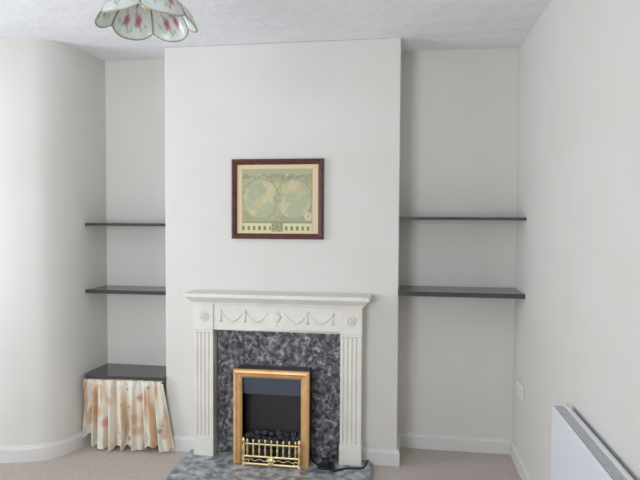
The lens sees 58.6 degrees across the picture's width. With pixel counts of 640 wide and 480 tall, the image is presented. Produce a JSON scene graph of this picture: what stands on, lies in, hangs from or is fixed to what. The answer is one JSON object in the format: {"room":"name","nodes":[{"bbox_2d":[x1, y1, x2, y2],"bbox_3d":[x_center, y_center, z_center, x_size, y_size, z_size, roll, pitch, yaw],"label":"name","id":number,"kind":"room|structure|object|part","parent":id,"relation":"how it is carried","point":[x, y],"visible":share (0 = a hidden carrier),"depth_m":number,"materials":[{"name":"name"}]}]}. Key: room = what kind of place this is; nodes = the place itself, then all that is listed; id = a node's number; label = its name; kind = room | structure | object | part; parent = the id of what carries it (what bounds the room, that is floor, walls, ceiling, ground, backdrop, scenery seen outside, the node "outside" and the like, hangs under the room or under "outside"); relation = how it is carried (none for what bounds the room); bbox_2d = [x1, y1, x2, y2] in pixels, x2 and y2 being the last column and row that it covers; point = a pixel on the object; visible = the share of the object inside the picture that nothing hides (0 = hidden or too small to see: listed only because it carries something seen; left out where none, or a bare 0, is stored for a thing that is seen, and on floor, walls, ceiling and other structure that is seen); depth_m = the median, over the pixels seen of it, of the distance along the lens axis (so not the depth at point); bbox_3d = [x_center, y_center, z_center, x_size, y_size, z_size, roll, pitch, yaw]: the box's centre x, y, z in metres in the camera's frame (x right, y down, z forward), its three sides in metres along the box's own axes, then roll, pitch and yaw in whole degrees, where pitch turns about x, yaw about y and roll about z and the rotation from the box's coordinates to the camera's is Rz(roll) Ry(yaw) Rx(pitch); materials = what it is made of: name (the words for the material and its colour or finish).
{"room":"living room","nodes":[
{"label":"living room","id":0,"kind":"room"},
{"bbox_2d":[0,36,107,445],"bbox_3d":[-2.344,0.054,3.963,1.657,2.600,0.940,1,2,8],"label":"wall","id":1,"kind":"structure","parent":0,"point":[53,332],"depth_m":3.54,"materials":[{"name":"paint"}]},
{"bbox_2d":[0,431,90,462],"bbox_3d":[-2.319,1.317,3.643,1.796,0.100,0.449,0,2,-13],"label":"baseboard","id":2,"kind":"structure","parent":1,"relation":"attached to","point":[38,452],"depth_m":3.55,"materials":[{"name":"white paint"}]},
{"bbox_2d":[105,59,165,397],"bbox_3d":[-1.213,0.054,4.118,0.552,2.600,0.300,1,2,8],"label":"wall","id":3,"kind":"structure","parent":0,"point":[134,89],"depth_m":3.97,"materials":[{"name":"paint"}]},
{"bbox_2d":[85,223,164,225],"bbox_3d":[-1.256,-0.105,3.840,0.557,0.018,0.249,1,2,8],"label":"shelf","id":4,"kind":"object","parent":3,"relation":"attached to","point":[86,224],"visible":0.76,"depth_m":3.72,"materials":[{"name":"black wood"}]},
{"bbox_2d":[84,363,165,379],"bbox_3d":[-1.265,0.889,3.847,0.555,0.018,0.309,1,2,8],"label":"shelf","id":5,"kind":"object","parent":3,"relation":"attached to","point":[109,370],"visible":0.81,"depth_m":3.80,"materials":[{"name":"black wood"}]},
{"bbox_2d":[82,378,173,451],"bbox_3d":[-1.255,1.133,3.695,0.628,0.452,0.107,1,2,8],"label":"curtain","id":6,"kind":"object","parent":5,"relation":"hanging from","point":[134,414],"visible":1,"depth_m":3.69,"materials":[{"name":"fabric"}]},
{"bbox_2d":[85,285,165,294],"bbox_3d":[-1.259,0.338,3.856,0.558,0.024,0.249,1,2,8],"label":"shelf","id":7,"kind":"object","parent":3,"relation":"attached to","point":[108,289],"visible":0.76,"depth_m":3.77,"materials":[{"name":"black wood"}]},
{"bbox_2d":[0,443,520,479],"bbox_3d":[-1.294,1.504,1.704,5.032,0.120,5.300,1,2,8],"label":"floor","id":8,"kind":"structure","parent":0,"point":[88,462],"depth_m":3.48,"materials":[{"name":"beige carpet"}]},
{"bbox_2d":[165,449,370,479],"bbox_3d":[-0.289,1.376,3.352,1.174,0.025,0.503,1,2,8],"label":"hearth","id":9,"kind":"object","parent":8,"relation":"on","point":[220,466],"visible":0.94,"depth_m":3.36,"materials":[{"name":"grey stone"}]},
{"bbox_2d":[233,364,311,469],"bbox_3d":[-0.290,1.071,3.484,0.468,0.575,0.192,1,2,8],"label":"fire","id":10,"kind":"object","parent":9,"relation":"on","point":[272,405],"visible":1,"depth_m":3.47,"materials":[{"name":"gold metal"}]},
{"bbox_3d":[-0.460,1.271,3.433,0.024,0.176,0.023,1,2,8],"label":"post","id":11,"kind":"part","parent":10,"relation":"part of","materials":[{"name":"gold metal"}]},
{"bbox_2d":[242,377,300,395],"bbox_3d":[-0.290,0.874,3.469,0.424,0.144,0.032,1,2,8],"label":"hood","id":12,"kind":"object","parent":10,"relation":"attached to","point":[287,386],"depth_m":3.47,"materials":[{"name":"grey metal"}]},
{"bbox_2d":[242,441,300,465],"bbox_3d":[-0.289,1.312,3.511,0.384,0.089,0.104,1,2,8],"label":"grate","id":13,"kind":"object","parent":10,"relation":"on","point":[292,449],"depth_m":3.46,"materials":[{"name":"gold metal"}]},
{"bbox_3d":[-0.123,1.275,3.383,0.024,0.176,0.023,1,2,8],"label":"post","id":14,"kind":"part","parent":10,"relation":"part of","materials":[{"name":"gold metal"}]},
{"bbox_2d":[183,290,371,465],"bbox_3d":[-0.263,0.842,3.506,1.140,1.031,0.184,1,2,8],"label":"mantelpiece","id":15,"kind":"object","parent":9,"relation":"on","point":[214,310],"visible":1,"depth_m":3.47,"materials":[{"name":"beige paint"}]},
{"bbox_3d":[-0.263,0.375,3.511,1.126,0.045,0.140,1,2,8],"label":"cornice","id":16,"kind":"part","parent":15,"relation":"part of","materials":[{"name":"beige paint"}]},
{"bbox_2d":[183,290,371,301],"bbox_3d":[-0.260,0.340,3.487,1.140,0.026,0.184,1,2,8],"label":"mantel shelf","id":17,"kind":"object","parent":15,"relation":"attached to","point":[213,295],"depth_m":3.44,"materials":[{"name":"beige paint"}]},
{"bbox_2d":[311,454,367,471],"bbox_3d":[0.120,1.332,3.430,0.352,0.062,0.160,0,2,1],"label":"power cable","id":18,"kind":"object","parent":9,"relation":"on","point":[325,461],"visible":1,"depth_m":3.38,"materials":[{"name":"black plastic"}]},
{"bbox_2d":[321,457,329,464],"bbox_3d":[0.034,1.317,3.401,0.048,0.032,0.040,1,2,8],"label":"switch","id":19,"kind":"object","parent":18,"relation":"attached to","point":[325,461],"depth_m":3.38,"materials":[{"name":"black plastic"}]},
{"bbox_2d":[0,0,550,60],"bbox_3d":[-1.279,-1.214,1.603,5.032,0.120,5.300,1,2,8],"label":"ceiling","id":20,"kind":"structure","parent":0,"point":[421,25],"depth_m":3.17,"materials":[{"name":"white paint"}]},
{"bbox_2d":[94,0,197,41],"bbox_3d":[-0.597,-0.948,1.966,0.336,0.429,0.339,1,2,8],"label":"ceiling light","id":21,"kind":"object","parent":20,"relation":"hanging from","point":[172,21],"visible":1,"depth_m":2.06,"materials":[{"name":"white glass"}]},
{"bbox_2d":[165,38,400,448],"bbox_3d":[-0.220,0.070,3.843,1.494,2.600,0.550,1,2,8],"label":"wall","id":22,"kind":"structure","parent":0,"point":[338,102],"depth_m":3.54,"materials":[{"name":"paint"}]},
{"bbox_2d":[169,435,193,451],"bbox_3d":[-0.884,1.318,3.820,0.244,0.100,0.249,1,2,8],"label":"baseboard","id":23,"kind":"structure","parent":22,"relation":"attached to","point":[181,443],"depth_m":3.70,"materials":[{"name":"white paint"}]},
{"bbox_2d":[231,158,323,239],"bbox_3d":[-0.267,-0.254,3.546,0.583,0.497,0.026,1,2,8],"label":"framed map","id":24,"kind":"object","parent":22,"relation":"attached to","point":[271,198],"visible":1,"depth_m":3.55,"materials":[{"name":"mahogany"},{"name":"printed paper"},{"name":"glass"}]},
{"bbox_2d":[218,330,339,458],"bbox_3d":[-0.261,0.957,3.588,0.785,0.794,0.029,1,2,8],"label":"panel","id":25,"kind":"object","parent":22,"relation":"attached to","point":[318,351],"visible":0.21,"depth_m":3.55,"materials":[{"name":"grey stone"}]},
{"bbox_2d":[362,433,399,466],"bbox_3d":[0.395,1.331,3.653,0.228,0.100,0.296,1,2,8],"label":"baseboard","id":26,"kind":"structure","parent":22,"relation":"attached to","point":[377,456],"depth_m":3.51,"materials":[{"name":"white paint"}]},
{"bbox_2d":[397,48,519,437],"bbox_3d":[0.906,0.076,3.825,0.738,2.600,0.253,1,2,8],"label":"wall","id":27,"kind":"structure","parent":0,"point":[460,108],"depth_m":3.70,"materials":[{"name":"paint"}]},
{"bbox_2d":[398,432,512,454],"bbox_3d":[0.880,1.330,3.739,0.737,0.100,0.016,1,2,8],"label":"baseboard","id":28,"kind":"structure","parent":27,"relation":"attached to","point":[462,443],"depth_m":3.73,"materials":[{"name":"white paint"}]},
{"bbox_2d":[399,285,524,298],"bbox_3d":[0.863,0.323,3.555,0.736,0.028,0.311,1,2,8],"label":"shelf","id":29,"kind":"object","parent":27,"relation":"attached to","point":[430,291],"visible":0.97,"depth_m":3.45,"materials":[{"name":"black wood"}]},
{"bbox_2d":[399,217,525,220],"bbox_3d":[0.866,-0.132,3.540,0.736,0.018,0.306,1,2,8],"label":"shelf","id":30,"kind":"object","parent":27,"relation":"attached to","point":[400,218],"visible":1,"depth_m":3.39,"materials":[{"name":"black wood"}]},
{"bbox_2d":[513,0,639,479],"bbox_3d":[1.048,0.166,1.431,0.250,2.600,4.950,1,2,8],"label":"wall","id":31,"kind":"structure","parent":0,"point":[577,333],"depth_m":2.32,"materials":[{"name":"paint"}]},
{"bbox_2d":[517,379,522,399],"bbox_3d":[1.206,0.903,3.443,0.014,0.086,0.146,1,2,8],"label":"wall socket","id":32,"kind":"object","parent":31,"relation":"attached to","point":[519,385],"visible":1,"depth_m":3.43,"materials":[{"name":"white plastic"}]},
{"bbox_2d":[510,439,532,479],"bbox_3d":[0.889,1.419,1.364,0.016,0.100,4.680,1,2,8],"label":"baseboard","id":33,"kind":"structure","parent":31,"relation":"attached to","point":[524,474],"depth_m":3.41,"materials":[{"name":"white paint"}]},
{"bbox_2d":[550,404,633,479],"bbox_3d":[0.923,1.080,1.813,0.088,0.745,1.301,1,2,8],"label":"radiator","id":34,"kind":"object","parent":31,"relation":"attached to","point":[577,453],"visible":1,"depth_m":2.07,"materials":[{"name":"white metal"}]}
]}

